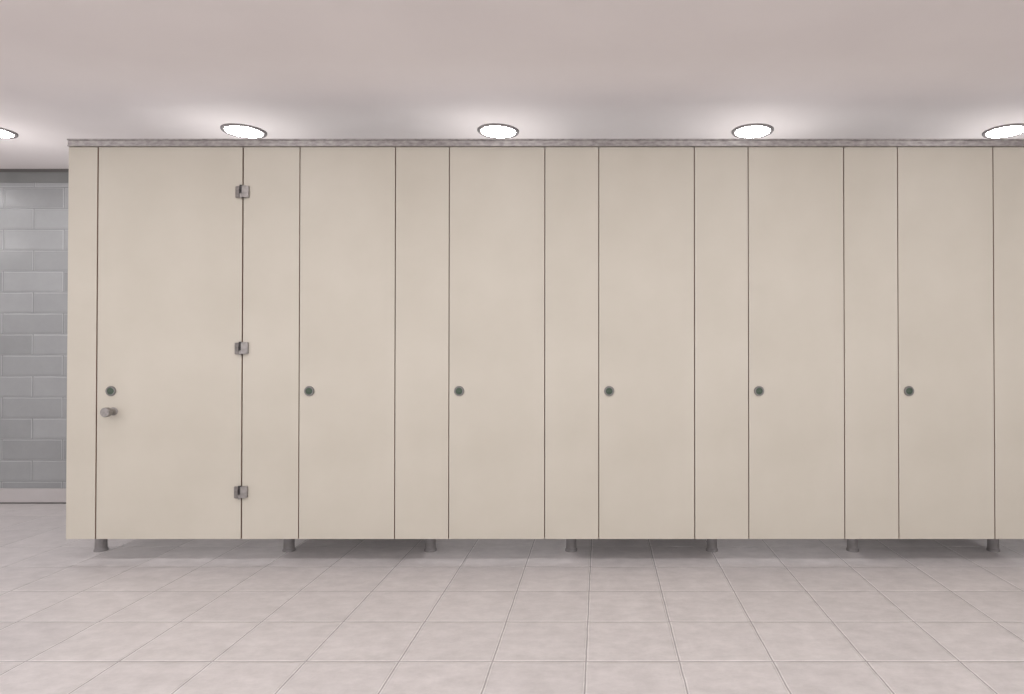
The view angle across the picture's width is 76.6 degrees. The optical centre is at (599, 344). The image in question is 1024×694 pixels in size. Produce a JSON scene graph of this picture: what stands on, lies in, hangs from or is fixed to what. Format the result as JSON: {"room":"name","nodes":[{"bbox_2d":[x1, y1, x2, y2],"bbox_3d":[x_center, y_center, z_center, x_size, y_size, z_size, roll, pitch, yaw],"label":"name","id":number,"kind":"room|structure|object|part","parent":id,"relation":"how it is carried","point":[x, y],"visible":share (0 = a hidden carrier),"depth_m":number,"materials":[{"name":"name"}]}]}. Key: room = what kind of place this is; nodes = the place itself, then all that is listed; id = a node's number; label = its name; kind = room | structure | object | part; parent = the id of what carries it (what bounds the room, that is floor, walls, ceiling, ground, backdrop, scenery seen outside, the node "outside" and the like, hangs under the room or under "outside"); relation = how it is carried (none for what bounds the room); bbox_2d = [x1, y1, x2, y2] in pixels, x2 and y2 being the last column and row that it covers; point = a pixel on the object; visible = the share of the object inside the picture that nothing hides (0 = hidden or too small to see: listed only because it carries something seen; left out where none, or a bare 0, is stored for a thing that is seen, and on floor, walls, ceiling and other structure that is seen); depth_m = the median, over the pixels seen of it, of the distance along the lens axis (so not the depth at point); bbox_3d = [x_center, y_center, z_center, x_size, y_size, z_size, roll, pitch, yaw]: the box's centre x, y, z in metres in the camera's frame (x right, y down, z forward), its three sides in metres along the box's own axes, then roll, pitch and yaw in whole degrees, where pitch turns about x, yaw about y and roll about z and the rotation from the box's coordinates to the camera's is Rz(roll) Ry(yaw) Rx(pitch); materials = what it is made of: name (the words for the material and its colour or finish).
{"room":"public restroom","nodes":[
{"label":"public restroom","id":0,"kind":"room"},
{"bbox_2d":[0,183,68,487],"bbox_3d":[-1.343,-0.061,4.700,10.714,2.424,0.100,0,-1,0],"label":"wall","id":1,"kind":"structure","parent":0,"point":[33,216],"depth_m":4.65,"materials":[{"name":"grey tile"}]},
{"bbox_2d":[0,488,65,503],"bbox_3d":[-4.688,1.096,4.633,3.823,0.109,0.015,0,-1,0],"label":"baseboard","id":2,"kind":"structure","parent":1,"relation":"attached to","point":[7,495],"depth_m":4.63,"materials":[{"name":"grey tile"}]},
{"bbox_2d":[0,172,68,182],"bbox_3d":[-1.343,-1.213,4.658,10.514,0.076,0.006,0,-1,0],"label":"trim","id":3,"kind":"structure","parent":1,"relation":"attached to","point":[5,177],"depth_m":4.65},
{"bbox_2d":[0,169,68,171],"bbox_3d":[-1.343,-1.262,4.655,10.514,0.022,0.012,0,-1,0],"label":"trim","id":4,"kind":"structure","parent":1,"relation":"attached to","point":[1,170],"depth_m":4.65,"materials":[{"name":"grey"}]},
{"bbox_2d":[0,504,1023,693],"bbox_3d":[-1.343,1.173,1.431,10.714,0.100,6.617,0,-1,0],"label":"floor","id":5,"kind":"structure","parent":0,"point":[134,616],"depth_m":2.67,"materials":[{"name":"tile"}]},
{"bbox_2d":[66,147,300,551],"bbox_3d":[-2.173,0.060,3.953,1.245,2.168,1.366,0,-1,0],"label":"stall","id":6,"kind":"object","parent":5,"relation":"on","point":[183,325],"visible":0.99,"depth_m":3.33,"materials":[{"name":"beige laminate"}]},
{"bbox_3d":[-2.526,0.348,3.299,0.049,0.049,0.063,0,0,0],"label":"knob","id":7,"kind":"part","parent":6,"relation":"part of","materials":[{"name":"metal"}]},
{"bbox_3d":[-2.239,-0.010,3.342,0.750,2.039,0.018,0,0,0],"label":"door","id":8,"kind":"part","parent":6,"relation":"part of","materials":[{"name":"beige laminate"}]},
{"bbox_2d":[299,147,449,551],"bbox_3d":[-1.167,0.061,3.980,0.791,2.168,1.311,0,-1,0],"label":"stall","id":9,"kind":"object","parent":5,"relation":"on","point":[375,221],"visible":0.97,"depth_m":3.33,"materials":[{"name":"beige laminate"}]},
{"bbox_3d":[-1.315,-0.010,3.342,0.494,2.039,0.018,0,0,0],"label":"door","id":10,"kind":"part","parent":9,"relation":"part of","materials":[{"name":"beige laminate"}]},
{"bbox_2d":[449,147,598,551],"bbox_3d":[-0.388,0.061,3.980,0.791,2.168,1.311,0,-1,0],"label":"stall","id":11,"kind":"object","parent":5,"relation":"on","point":[524,311],"visible":1,"depth_m":3.33,"materials":[{"name":"beige laminate"}]},
{"bbox_3d":[-0.536,-0.010,3.342,0.494,2.039,0.018,0,0,0],"label":"door","id":12,"kind":"part","parent":11,"relation":"part of","materials":[{"name":"beige laminate"}]},
{"bbox_2d":[599,147,748,551],"bbox_3d":[0.391,0.061,3.980,0.791,2.168,1.311,0,-1,0],"label":"stall","id":13,"kind":"object","parent":5,"relation":"on","point":[673,221],"visible":1,"depth_m":3.33,"materials":[{"name":"beige laminate"}]},
{"bbox_2d":[67,139,1023,148],"bbox_3d":[0.559,-1.048,3.350,6.650,0.038,0.052,0,-1,0],"label":"rail","id":14,"kind":"object","parent":13,"relation":"on","point":[98,143],"visible":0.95,"depth_m":3.33,"materials":[{"name":"grey metal"}]},
{"bbox_3d":[0.242,-0.010,3.342,0.494,2.039,0.018,0,0,0],"label":"door","id":15,"kind":"part","parent":13,"relation":"part of","materials":[{"name":"beige laminate"}]},
{"bbox_2d":[748,147,898,551],"bbox_3d":[1.169,0.061,3.980,0.791,2.168,1.311,0,-1,0],"label":"stall","id":16,"kind":"object","parent":5,"relation":"on","point":[823,293],"visible":1,"depth_m":3.33,"materials":[{"name":"beige laminate"}]},
{"bbox_3d":[1.021,-0.010,3.342,0.494,2.039,0.018,0,0,0],"label":"door","id":17,"kind":"part","parent":16,"relation":"part of","materials":[{"name":"beige laminate"}]},
{"bbox_2d":[897,147,1023,551],"bbox_3d":[1.948,0.061,3.980,0.791,2.168,1.311,0,-1,0],"label":"stall","id":18,"kind":"object","parent":5,"relation":"on","point":[960,210],"visible":1,"depth_m":3.33,"materials":[{"name":"beige laminate"}]},
{"bbox_2d":[0,0,1023,168],"bbox_3d":[-1.343,-1.351,1.453,10.714,0.100,6.617,0,-1,0],"label":"ceiling","id":19,"kind":"structure","parent":0,"point":[70,69],"depth_m":2.97,"materials":[{"name":"paint"}]},
{"bbox_2d":[0,127,18,138],"bbox_3d":[-3.647,-1.273,3.838,0.246,0.014,0.246,0,-1,0],"label":"recessed light","id":20,"kind":"object","parent":19,"relation":"in","point":[4,133],"visible":1,"depth_m":3.87,"materials":[{"name":"grey plastic"}]},
{"bbox_2d":[220,123,266,138],"bbox_3d":[-2.131,-1.273,3.838,0.246,0.014,0.246,0,-1,0],"label":"recessed light","id":21,"kind":"object","parent":19,"relation":"in","point":[234,129],"visible":1,"depth_m":3.81,"materials":[{"name":"grey plastic"}]},
{"bbox_2d":[477,123,518,138],"bbox_3d":[-0.609,-1.273,3.838,0.246,0.014,0.246,0,-1,0],"label":"recessed light","id":22,"kind":"object","parent":19,"relation":"in","point":[493,130],"visible":1,"depth_m":3.81,"materials":[{"name":"grey plastic"}]},
{"bbox_2d":[732,123,773,138],"bbox_3d":[0.913,-1.273,3.838,0.246,0.014,0.246,0,-1,0],"label":"recessed light","id":23,"kind":"object","parent":19,"relation":"in","point":[755,130],"visible":1,"depth_m":3.81,"materials":[{"name":"grey plastic"}]},
{"bbox_2d":[982,123,1023,138],"bbox_3d":[2.430,-1.273,3.838,0.246,0.014,0.246,0,-1,0],"label":"recessed light","id":24,"kind":"object","parent":19,"relation":"in","point":[1008,130],"visible":1,"depth_m":3.82,"materials":[{"name":"grey plastic"}]}
]}

